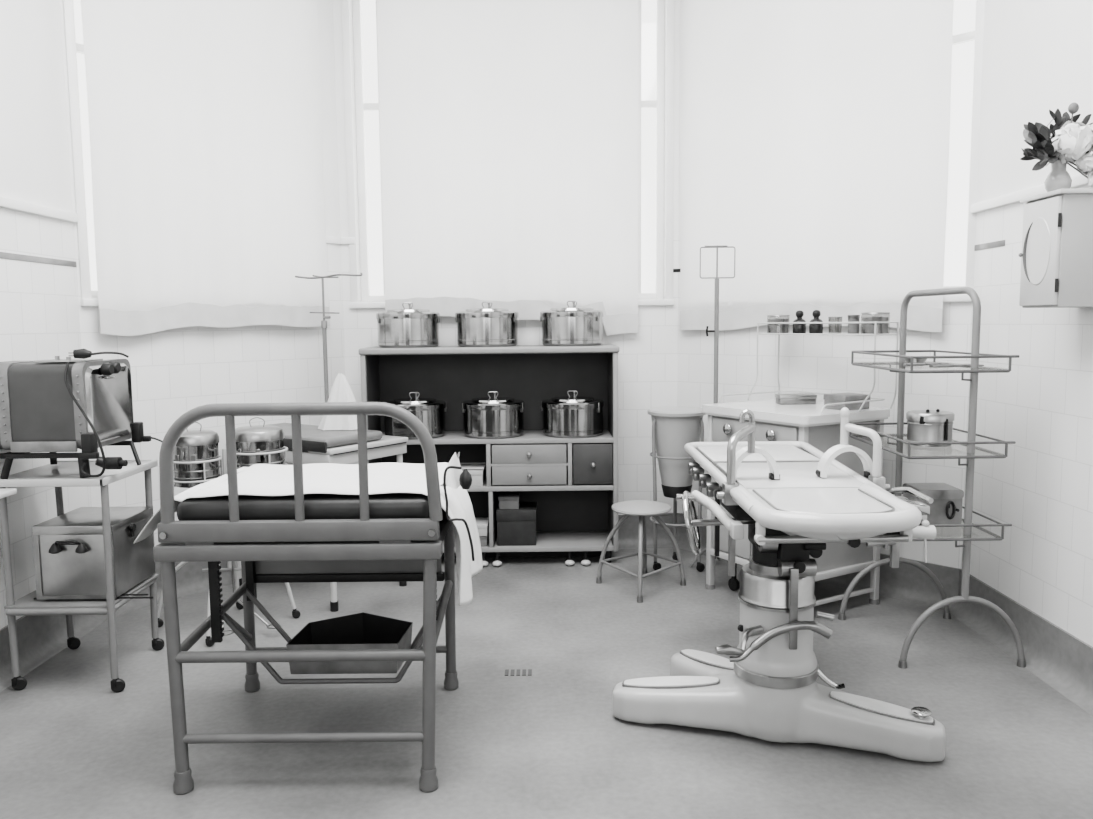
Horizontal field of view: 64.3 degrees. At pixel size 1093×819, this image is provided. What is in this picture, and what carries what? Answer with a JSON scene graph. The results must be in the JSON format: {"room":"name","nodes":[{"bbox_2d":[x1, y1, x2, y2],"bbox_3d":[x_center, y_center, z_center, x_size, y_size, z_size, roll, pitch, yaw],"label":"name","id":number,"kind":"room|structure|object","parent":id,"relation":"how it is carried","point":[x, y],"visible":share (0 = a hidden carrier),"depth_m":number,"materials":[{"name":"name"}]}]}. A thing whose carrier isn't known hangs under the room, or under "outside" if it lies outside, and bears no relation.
{"room":"operating room","nodes":[
{"label":"operating room","id":0,"kind":"room"},
{"bbox_2d":[0,0,90,628],"bbox_3d":[-2.486,-0.624,0.955,0.240,4.100,6.830,-1,6,0],"label":"wall","id":1,"kind":"structure","parent":0,"point":[39,307],"depth_m":4.01,"materials":[{"name":"white tile"}]},
{"bbox_2d":[0,252,76,266],"bbox_3d":[-2.365,-0.391,0.979,0.008,0.028,6.830,-1,6,0],"label":"trim","id":2,"kind":"structure","parent":1,"relation":"attached to","point":[3,255],"depth_m":4.03,"materials":[{"name":"tile"}]},
{"bbox_2d":[0,196,77,222],"bbox_3d":[-2.356,-0.618,0.956,0.030,0.045,6.830,-1,6,0],"label":"trim","id":3,"kind":"structure","parent":1,"relation":"attached to","point":[8,203],"depth_m":4.01,"materials":[{"name":"white paint"}]},
{"bbox_2d":[0,615,107,691],"bbox_3d":[-2.304,1.310,1.149,0.088,0.210,6.830,-1,6,0],"label":"baseboard","id":4,"kind":"structure","parent":1,"relation":"attached to","point":[40,638],"depth_m":3.97,"materials":[{"name":"grey stone"}]},
{"bbox_2d":[95,457,127,469],"bbox_3d":[-1.779,0.217,3.553,0.122,0.058,0.060,-1,6,0],"label":"socket","id":5,"kind":"object","parent":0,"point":[112,463],"depth_m":3.54,"materials":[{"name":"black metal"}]},
{"bbox_2d":[59,0,344,545],"bbox_3d":[-1.950,-1.042,5.084,0.240,4.100,1.674,4,7,38],"label":"wall","id":6,"kind":"structure","parent":0,"point":[174,372],"depth_m":5.06,"materials":[{"name":"white tile"}]},
{"bbox_2d":[63,0,98,305],"bbox_3d":[-1.960,-1.706,4.922,0.190,2.245,1.500,4,7,38],"label":"window","id":7,"kind":"structure","parent":6,"relation":"in","point":[89,297],"depth_m":4.35,"materials":[{"name":"white paint"}]},
{"bbox_2d":[115,561,234,615],"bbox_3d":[-1.802,0.903,5.176,0.088,0.210,1.674,4,7,38],"label":"baseboard","id":8,"kind":"structure","parent":6,"relation":"attached to","point":[190,578],"depth_m":4.91,"materials":[{"name":"grey stone"}]},
{"bbox_2d":[80,0,329,335],"bbox_3d":[-1.830,-1.693,4.854,0.061,2.540,1.470,4,7,38],"label":"window blind","id":9,"kind":"object","parent":6,"relation":"attached to","point":[205,116],"visible":1,"depth_m":4.82,"materials":[{"name":"fabric"}]},
{"bbox_2d":[326,236,341,243],"bbox_3d":[-1.385,-1.091,5.599,0.025,0.045,0.164,4,7,38],"label":"trim","id":10,"kind":"structure","parent":6,"relation":"attached to","point":[329,239],"depth_m":5.60,"materials":[{"name":"white paint"}]},
{"bbox_2d":[333,0,679,514],"bbox_3d":[-0.241,-1.128,5.786,2.200,4.100,0.240,-1,6,0],"label":"wall","id":11,"kind":"structure","parent":0,"point":[647,358],"depth_m":5.73,"materials":[{"name":"white tile"}]},
{"bbox_2d":[341,237,354,243],"bbox_3d":[-1.293,-1.098,5.660,0.095,0.045,0.025,-1,6,0],"label":"trim","id":12,"kind":"structure","parent":11,"relation":"attached to","point":[345,240],"depth_m":5.65,"materials":[{"name":"white paint"}]},
{"bbox_2d":[341,0,673,307],"bbox_3d":[-0.237,-1.797,5.664,2.120,2.245,0.190,-1,6,0],"label":"window","id":13,"kind":"structure","parent":11,"relation":"in","point":[657,298],"depth_m":5.67,"materials":[{"name":"white paint"}]},
{"bbox_2d":[377,0,637,335],"bbox_3d":[-0.237,-1.756,5.526,1.680,2.578,0.067,-1,6,0],"label":"window blind","id":14,"kind":"object","parent":13,"relation":"attached to","point":[509,128],"visible":0.94,"depth_m":5.55,"materials":[{"name":"fabric"}]},
{"bbox_2d":[618,515,672,548],"bbox_3d":[-0.222,0.824,5.816,2.200,0.210,0.088,-1,6,0],"label":"baseboard","id":15,"kind":"structure","parent":11,"relation":"attached to","point":[628,531],"depth_m":5.84,"materials":[{"name":"grey stone"}]},
{"bbox_2d":[0,548,1092,818],"bbox_3d":[-0.137,1.375,1.946,6.100,0.120,9.000,-1,6,0],"label":"floor","id":16,"kind":"structure","parent":0,"point":[549,743],"depth_m":3.27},
{"bbox_2d":[0,488,16,498],"bbox_3d":[-2.033,0.774,2.663,0.560,0.970,0.550,-1,6,0],"label":"table","id":17,"kind":"object","parent":16,"relation":"on","point":[6,492],"visible":1,"depth_m":2.85,"materials":[{"name":"white metal"}]},
{"bbox_2d":[0,459,164,692],"bbox_3d":[-1.996,0.700,3.790,0.503,0.893,0.525,-1,6,0],"label":"trolley","id":18,"kind":"object","parent":16,"relation":"on","point":[65,473],"visible":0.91,"depth_m":3.58,"materials":[{"name":"grey metal"}]},
{"bbox_2d":[0,459,157,486],"bbox_3d":[-2.015,0.271,3.744,0.465,0.031,0.500,-1,6,0],"label":"shelf","id":19,"kind":"object","parent":18,"relation":"attached to","point":[65,473],"depth_m":3.62,"materials":[{"name":"white metal"}]},
{"bbox_2d":[0,349,161,478],"bbox_3d":[-2.016,0.003,3.678,0.629,0.526,0.477,-1,6,0],"label":"machine","id":20,"kind":"object","parent":18,"relation":"on","point":[52,406],"depth_m":3.49,"materials":[{"name":"metal"}]},
{"bbox_2d":[4,574,158,608],"bbox_3d":[-2.010,0.790,3.798,0.435,0.012,0.455,-1,6,0],"label":"shelf","id":21,"kind":"object","parent":18,"relation":"attached to","point":[26,602],"depth_m":3.62,"materials":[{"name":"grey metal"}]},
{"bbox_2d":[32,506,154,599],"bbox_3d":[-1.949,0.618,3.774,0.350,0.312,0.418,-1,6,0],"label":"metal box","id":22,"kind":"object","parent":18,"relation":"on","point":[68,548],"visible":0.99,"depth_m":3.62,"materials":[{"name":"metal"}]},
{"bbox_2d":[34,597,153,599],"bbox_3d":[-1.903,0.792,3.655,0.500,0.008,0.008,-1,6,0],"label":"metal rod","id":23,"kind":"object","parent":18,"relation":"on","point":[117,597],"visible":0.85,"depth_m":3.65,"materials":[{"name":"black metal"}]},
{"bbox_2d":[120,594,147,595],"bbox_3d":[-1.923,0.788,3.695,0.460,0.008,0.008,-1,6,0],"label":"metal rod","id":24,"kind":"object","parent":18,"relation":"on","point":[122,594],"visible":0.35,"depth_m":3.69,"materials":[{"name":"black metal"}]},
{"bbox_2d":[157,446,299,646],"bbox_3d":[-1.562,0.638,4.333,0.641,0.900,0.526,4,7,37],"label":"stand","id":25,"kind":"object","parent":16,"relation":"on","point":[232,566],"visible":0.4,"depth_m":4.26,"materials":[{"name":"grey metal"}]},
{"bbox_2d":[173,422,219,487],"bbox_3d":[-1.713,0.210,4.240,0.227,0.308,0.227,-1,6,0],"label":"drum","id":26,"kind":"object","parent":25,"relation":"on","point":[192,445],"visible":0.79,"depth_m":4.15,"materials":[{"name":"silver metal"}]},
{"bbox_2d":[235,417,284,468],"bbox_3d":[-1.428,0.181,4.308,0.256,0.288,0.256,-1,6,0],"label":"drum","id":27,"kind":"object","parent":25,"relation":"on","point":[257,438],"visible":0.77,"depth_m":4.21,"materials":[{"name":"silver metal"}]},
{"bbox_2d":[153,402,458,794],"bbox_3d":[-0.789,0.567,3.151,0.929,1.260,0.842,-1,6,0],"label":"hospital bed","id":28,"kind":"object","parent":16,"relation":"on","point":[364,549],"visible":0.92,"depth_m":2.75,"materials":[{"name":"grey metal"}]},
{"bbox_2d":[177,473,429,520],"bbox_3d":[-0.782,0.294,3.126,0.820,0.081,0.695,-1,6,0],"label":"mattress","id":29,"kind":"object","parent":28,"relation":"on","point":[389,505],"visible":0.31,"depth_m":2.78,"materials":[{"name":"black leather"}]},
{"bbox_2d":[134,462,482,605],"bbox_3d":[-0.806,0.454,3.136,1.102,0.440,0.654,-1,6,0],"label":"sheet","id":30,"kind":"object","parent":29,"relation":"on","point":[388,477],"visible":0.89,"depth_m":3.03,"materials":[{"name":"white fabric"}]},
{"bbox_2d":[440,452,462,488],"bbox_3d":[-0.322,0.206,2.948,0.086,0.124,0.080,-1,6,0],"label":"tuft","id":31,"kind":"object","parent":30,"relation":"on","point":[452,475],"visible":0.72,"depth_m":2.94,"materials":[{"name":"white fabric"}]},
{"bbox_2d":[286,612,412,673],"bbox_3d":[-0.756,0.917,3.432,0.440,0.129,0.330,-1,6,0],"label":"basin","id":32,"kind":"object","parent":28,"relation":"hanging from","point":[362,630],"visible":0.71,"depth_m":3.50,"materials":[{"name":"black metal"}]},
{"bbox_2d":[443,466,474,560],"bbox_3d":[-0.273,0.333,2.779,0.058,0.312,0.101,5,8,42],"label":"tube","id":33,"kind":"object","parent":28,"relation":"hanging from","point":[465,479],"visible":1,"depth_m":2.78,"materials":[{"name":"black rubber"}]},
{"bbox_2d":[237,423,407,611],"bbox_3d":[-1.301,0.564,4.968,0.866,0.915,0.592,3,7,34],"label":"table","id":34,"kind":"object","parent":16,"relation":"on","point":[318,445],"visible":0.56,"depth_m":4.62,"materials":[{"name":"white metal"}]},
{"bbox_2d":[318,373,356,429],"bbox_3d":[-1.157,-0.049,4.872,0.266,0.316,0.138,-1,6,0],"label":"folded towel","id":35,"kind":"object","parent":34,"relation":"on","point":[341,391],"visible":0.73,"depth_m":4.84,"materials":[{"name":"white fabric"}]},
{"bbox_2d":[295,273,362,401],"bbox_3d":[-1.309,0.075,5.332,0.393,1.806,0.258,1,6,16],"label":"stand","id":36,"kind":"object","parent":16,"relation":"on","point":[323,323],"visible":0.46,"depth_m":5.28,"materials":[{"name":"grey metal"}]},
{"bbox_2d":[359,344,619,566],"bbox_3d":[-0.341,0.278,5.524,1.578,1.356,0.461,-1,6,0],"label":"shelf unit","id":37,"kind":"object","parent":16,"relation":"on","point":[573,482],"visible":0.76,"depth_m":5.68,"materials":[{"name":"grey paint"}]},
{"bbox_2d":[376,302,439,347],"bbox_3d":[-0.865,-0.530,5.443,0.393,0.278,0.393,-2,6,-14],"label":"drum","id":38,"kind":"object","parent":37,"relation":"on","point":[397,328],"visible":1,"depth_m":5.29,"materials":[{"name":"silver metal"}]},
{"bbox_2d":[384,392,446,439],"bbox_3d":[-0.830,0.029,5.479,0.393,0.278,0.393,-3,6,-23],"label":"drum","id":39,"kind":"object","parent":37,"relation":"on","point":[430,411],"visible":0.76,"depth_m":5.34,"materials":[{"name":"silver metal"}]},
{"bbox_2d":[454,531,488,546],"bbox_3d":[-0.490,0.810,5.507,0.245,0.067,0.200,-1,6,0],"label":"storage box","id":40,"kind":"object","parent":37,"relation":"on","point":[484,540],"visible":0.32,"depth_m":5.41,"materials":[{"name":"grey cardboard"}]},
{"bbox_2d":[475,517,488,535],"bbox_3d":[-0.494,0.741,5.495,0.258,0.073,0.210,-1,6,0],"label":"storage box","id":41,"kind":"object","parent":40,"relation":"on","point":[482,522],"visible":0.2,"depth_m":5.40,"materials":[{"name":"white cardboard"}]},
{"bbox_2d":[462,468,484,485],"bbox_3d":[-0.493,0.414,5.463,0.205,0.100,0.210,-1,6,0],"label":"storage box","id":42,"kind":"object","parent":37,"relation":"on","point":[478,476],"visible":0.4,"depth_m":5.36,"materials":[{"name":"white cardboard"}]},
{"bbox_2d":[460,463,485,469],"bbox_3d":[-0.517,0.357,5.452,0.260,0.016,0.200,-1,6,0],"label":"flat tray","id":43,"kind":"object","parent":42,"relation":"on","point":[469,466],"visible":0.53,"depth_m":5.45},
{"bbox_2d":[455,302,518,346],"bbox_3d":[-0.370,-0.535,5.443,0.393,0.278,0.393,0,6,6],"label":"drum","id":44,"kind":"object","parent":37,"relation":"on","point":[478,327],"visible":0.99,"depth_m":5.28,"materials":[{"name":"silver metal"}]},
{"bbox_2d":[462,391,523,438],"bbox_3d":[-0.335,0.024,5.479,0.393,0.278,0.393,-1,6,0],"label":"drum","id":45,"kind":"object","parent":37,"relation":"on","point":[495,417],"visible":1,"depth_m":5.33,"materials":[{"name":"silver metal"}]},
{"bbox_2d":[496,502,536,545],"bbox_3d":[-0.187,0.725,5.529,0.248,0.227,0.240,-1,6,0],"label":"storage box","id":46,"kind":"object","parent":37,"relation":"on","point":[515,527],"visible":0.94,"depth_m":5.41,"materials":[{"name":"black cardboard"}]},
{"bbox_2d":[498,492,519,508],"bbox_3d":[-0.234,0.575,5.484,0.130,0.080,0.140,-1,6,0],"label":"storage box","id":47,"kind":"object","parent":46,"relation":"on","point":[509,500],"visible":1,"depth_m":5.42,"materials":[{"name":"grey cardboard"}]},
{"bbox_2d":[540,301,603,345],"bbox_3d":[0.160,-0.540,5.443,0.393,0.278,0.393,2,6,20],"label":"drum","id":48,"kind":"object","parent":37,"relation":"on","point":[565,326],"visible":0.99,"depth_m":5.28,"materials":[{"name":"silver metal"}]},
{"bbox_2d":[541,390,603,437],"bbox_3d":[0.165,0.019,5.479,0.393,0.278,0.393,1,6,17],"label":"drum","id":49,"kind":"object","parent":37,"relation":"on","point":[568,416],"visible":1,"depth_m":5.32,"materials":[{"name":"silver metal"}]},
{"bbox_2d":[505,669,531,675],"bbox_3d":[-0.121,1.132,3.746,0.116,0.003,0.060,-1,6,0],"label":"floor drain","id":50,"kind":"object","parent":16,"relation":"on","point":[506,670],"visible":1,"depth_m":3.74,"materials":[{"name":"grey metal"}]},
{"bbox_2d":[596,500,685,602],"bbox_3d":[0.557,0.775,4.932,0.428,0.468,0.437,-4,7,-33],"label":"round stool","id":51,"kind":"object","parent":16,"relation":"on","point":[641,508],"visible":1,"depth_m":4.93,"materials":[{"name":"grey metal"}]},
{"bbox_2d":[647,407,705,571],"bbox_3d":[0.790,0.478,5.274,0.356,0.985,0.356,-1,6,0],"label":"bin","id":52,"kind":"object","parent":16,"relation":"on","point":[673,428],"visible":0.74,"depth_m":5.16,"materials":[{"name":"grey metal"}]},
{"bbox_2d":[690,245,735,566],"bbox_3d":[0.996,-0.007,5.257,0.264,1.940,0.273,-1,6,0],"label":"stand","id":53,"kind":"object","parent":16,"relation":"on","point":[716,292],"visible":0.6,"depth_m":5.18,"materials":[{"name":"grey metal"}]},
{"bbox_2d":[612,407,945,761],"bbox_3d":[0.789,0.579,3.167,1.023,1.196,1.488,-2,6,-13],"label":"table","id":54,"kind":"object","parent":16,"relation":"on","point":[794,498],"visible":1,"depth_m":3.03,"materials":[{"name":"white metal"}]},
{"bbox_2d":[732,483,921,540],"bbox_3d":[0.848,0.325,2.647,0.482,0.111,0.479,-1,6,0],"label":"operating table top","id":55,"kind":"object","parent":54,"relation":"on","point":[865,512],"depth_m":2.52,"materials":[{"name":"white plastic"}]},
{"bbox_2d":[702,321,898,605],"bbox_3d":[1.323,0.280,4.672,0.654,1.490,0.841,-4,7,-31],"label":"cart","id":56,"kind":"object","parent":16,"relation":"on","point":[816,425],"visible":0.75,"depth_m":4.50,"materials":[{"name":"white metal"}]},
{"bbox_2d":[767,314,789,332],"bbox_3d":[1.325,-0.489,4.976,0.128,0.107,0.128,-4,7,-31],"label":"glass jar","id":57,"kind":"object","parent":56,"relation":"on","point":[772,328],"visible":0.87,"depth_m":4.93,"materials":[{"name":"clear glass"}]},
{"bbox_2d":[775,393,816,403],"bbox_3d":[1.382,-0.059,4.822,0.206,0.052,0.106,-1,6,0],"label":"tin","id":58,"kind":"object","parent":56,"relation":"on","point":[793,398],"visible":1,"depth_m":4.77,"materials":[{"name":"silver metal"}]},
{"bbox_2d":[793,310,805,332],"bbox_3d":[1.407,-0.487,4.838,0.072,0.128,0.072,-1,6,0],"label":"medicine bottle","id":59,"kind":"object","parent":56,"relation":"on","point":[797,328],"visible":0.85,"depth_m":4.82,"materials":[{"name":"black glass"}]},
{"bbox_2d":[809,310,822,333],"bbox_3d":[1.468,-0.477,4.736,0.072,0.128,0.072,-1,6,0],"label":"medicine bottle","id":60,"kind":"object","parent":56,"relation":"on","point":[813,328],"visible":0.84,"depth_m":4.71,"materials":[{"name":"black glass"}]},
{"bbox_2d":[823,393,870,409],"bbox_3d":[1.561,-0.042,4.522,0.176,0.075,0.156,-3,6,-26],"label":"tray","id":61,"kind":"object","parent":56,"relation":"on","point":[831,398],"visible":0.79,"depth_m":4.47,"materials":[{"name":"metal"}]},
{"bbox_2d":[848,315,859,333],"bbox_3d":[1.596,-0.443,4.523,0.060,0.100,0.060,-1,6,0],"label":"canister","id":62,"kind":"object","parent":56,"relation":"on","point":[852,328],"visible":1,"depth_m":4.50,"materials":[{"name":"silver metal"}]},
{"bbox_2d":[861,312,889,332],"bbox_3d":[1.665,-0.439,4.407,0.140,0.112,0.140,-4,7,-31],"label":"glass jar","id":63,"kind":"object","parent":56,"relation":"on","point":[870,327],"visible":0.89,"depth_m":4.36,"materials":[{"name":"grey glass"}]},
{"bbox_2d":[838,287,1025,668],"bbox_3d":[1.765,0.271,3.988,0.608,1.635,0.713,-1,6,0],"label":"wire shelf rack","id":64,"kind":"object","parent":16,"relation":"on","point":[974,370],"visible":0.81,"depth_m":3.73,"materials":[{"name":"grey metal"}]},
{"bbox_2d":[904,358,926,362],"bbox_3d":[1.718,-0.230,4.049,0.114,0.033,0.114,-4,6,-29],"label":"dish","id":65,"kind":"object","parent":64,"relation":"on","point":[908,360],"visible":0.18,"depth_m":4.01,"materials":[{"name":"silver metal"}]},
{"bbox_2d":[903,362,949,365],"bbox_3d":[1.664,-0.200,3.832,0.236,0.012,0.095,-3,6,-26],"label":"forceps","id":66,"kind":"object","parent":64,"relation":"on","point":[928,363],"visible":0.79,"depth_m":3.81,"materials":[{"name":"silver metal"}]},
{"bbox_2d":[905,409,954,446],"bbox_3d":[1.731,0.077,3.929,0.202,0.161,0.202,-1,6,0],"label":"drum","id":67,"kind":"object","parent":64,"relation":"on","point":[927,425],"visible":0.82,"depth_m":3.85,"materials":[{"name":"silver metal"}]},
{"bbox_2d":[849,422,1015,465],"bbox_3d":[1.728,0.154,3.977,0.446,0.110,0.713,-1,6,0],"label":"tray","id":68,"kind":"object","parent":64,"relation":"on","point":[970,444],"depth_m":3.67,"materials":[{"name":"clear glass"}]},
{"bbox_2d":[902,483,963,523],"bbox_3d":[1.734,0.428,3.910,0.202,0.166,0.174,-1,6,0],"label":"instrument case","id":69,"kind":"object","parent":64,"relation":"on","point":[946,507],"visible":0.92,"depth_m":3.83,"materials":[{"name":"metal"}]},
{"bbox_2d":[851,350,1019,380],"bbox_3d":[1.725,-0.202,3.941,0.446,0.110,0.713,-1,6,0],"label":"tray","id":70,"kind":"object","parent":64,"relation":"on","point":[974,370],"depth_m":3.64,"materials":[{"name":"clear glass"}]},
{"bbox_2d":[889,492,1011,546],"bbox_3d":[1.732,0.502,4.011,0.446,0.110,0.713,-1,6,0],"label":"tray","id":71,"kind":"object","parent":64,"relation":"on","point":[968,524],"depth_m":3.66,"materials":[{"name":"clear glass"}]},
{"bbox_2d":[929,364,983,367],"bbox_3d":[1.732,-0.186,3.691,0.236,0.012,0.095,-2,6,-14],"label":"forceps","id":72,"kind":"object","parent":64,"relation":"on","point":[938,365],"visible":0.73,"depth_m":3.67,"materials":[{"name":"silver metal"}]},
{"bbox_2d":[677,0,971,568],"bbox_3d":[1.582,-1.075,5.077,0.240,4.100,1.854,-6,8,-43],"label":"wall","id":73,"kind":"structure","parent":0,"point":[809,363],"depth_m":4.85,"materials":[{"name":"white tile"}]},
{"bbox_2d":[677,515,958,609],"bbox_3d":[1.481,0.873,5.159,0.088,0.210,1.854,-6,8,-43],"label":"baseboard","id":74,"kind":"structure","parent":73,"relation":"attached to","point":[907,583],"depth_m":4.71,"materials":[{"name":"grey stone"}]},
{"bbox_2d":[727,0,984,305],"bbox_3d":[1.562,-1.732,4.946,0.190,2.265,1.830,-6,8,-43],"label":"window","id":75,"kind":"structure","parent":73,"relation":"in","point":[977,35],"depth_m":4.31,"materials":[{"name":"white paint"}]},
{"bbox_2d":[679,0,953,332],"bbox_3d":[1.414,-1.719,4.907,0.081,2.560,1.725,-6,8,-43],"label":"window blind","id":76,"kind":"object","parent":75,"relation":"attached to","point":[815,134],"visible":0.96,"depth_m":4.88,"materials":[{"name":"fabric"}]},
{"bbox_2d":[961,0,1092,646],"bbox_3d":[2.254,-0.668,0.940,0.240,4.100,6.800,-1,6,0],"label":"wall","id":77,"kind":"structure","parent":0,"point":[1038,54],"depth_m":3.86,"materials":[{"name":"white tile"}]},
{"bbox_2d":[974,240,1004,250],"bbox_3d":[2.134,-0.790,4.194,0.008,0.028,0.300,-1,6,0],"label":"trim","id":78,"kind":"structure","parent":77,"relation":"attached to","point":[1002,242],"depth_m":4.18,"materials":[{"name":"tile"}]},
{"bbox_2d":[949,569,1092,715],"bbox_3d":[2.108,1.269,1.134,0.088,0.210,6.800,-1,6,0],"label":"baseboard","id":79,"kind":"structure","parent":77,"relation":"attached to","point":[1063,661],"depth_m":3.77,"materials":[{"name":"grey stone"}]},
{"bbox_2d":[971,174,1087,212],"bbox_3d":[2.124,-0.660,0.941,0.030,0.045,6.800,-1,6,0],"label":"trim","id":80,"kind":"structure","parent":77,"relation":"attached to","point":[1079,180],"depth_m":3.92,"materials":[{"name":"white paint"}]},
{"bbox_2d":[1018,188,1092,307],"bbox_3d":[2.006,-0.611,3.353,0.253,0.432,0.280,-1,6,0],"label":"upper cabinet","id":81,"kind":"object","parent":77,"relation":"attached to","point":[1056,256],"visible":1,"depth_m":3.25,"materials":[{"name":"paint"}]},
{"bbox_2d":[1044,160,1071,191],"bbox_3d":[1.942,-0.882,3.300,0.092,0.118,0.092,-1,6,0],"label":"flower vase","id":82,"kind":"object","parent":81,"relation":"on","point":[1058,178],"visible":0.8,"depth_m":3.27,"materials":[{"name":"glass"}]},
{"bbox_2d":[1020,102,1092,170],"bbox_3d":[1.945,-1.014,3.281,0.349,0.266,0.172,-2,6,-11],"label":"foliage","id":83,"kind":"object","parent":82,"relation":"in","point":[1038,136],"visible":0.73,"depth_m":3.27,"materials":[{"name":"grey plant"}]},
{"bbox_2d":[1051,121,1092,163],"bbox_3d":[1.966,-0.973,3.239,0.153,0.210,0.154,-1,6,0],"label":"peony","id":84,"kind":"object","parent":82,"relation":"in","point":[1075,139],"visible":0.99,"depth_m":3.20,"materials":[{"name":"white plant"}]},
{"bbox_2d":[1059,159,1092,187],"bbox_3d":[2.010,-0.887,3.257,0.076,0.122,0.173,-4,7,-34],"label":"peony","id":85,"kind":"object","parent":82,"relation":"in","point":[1089,176],"visible":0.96,"depth_m":3.23,"materials":[{"name":"white plant"}]},
{"bbox_2d":[1067,154,1092,175],"bbox_3d":[1.997,-0.910,3.253,0.081,0.083,0.143,-3,6,-22],"label":"peony","id":86,"kind":"object","parent":82,"relation":"in","point":[1084,163],"visible":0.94,"depth_m":3.21,"materials":[{"name":"white plant"}]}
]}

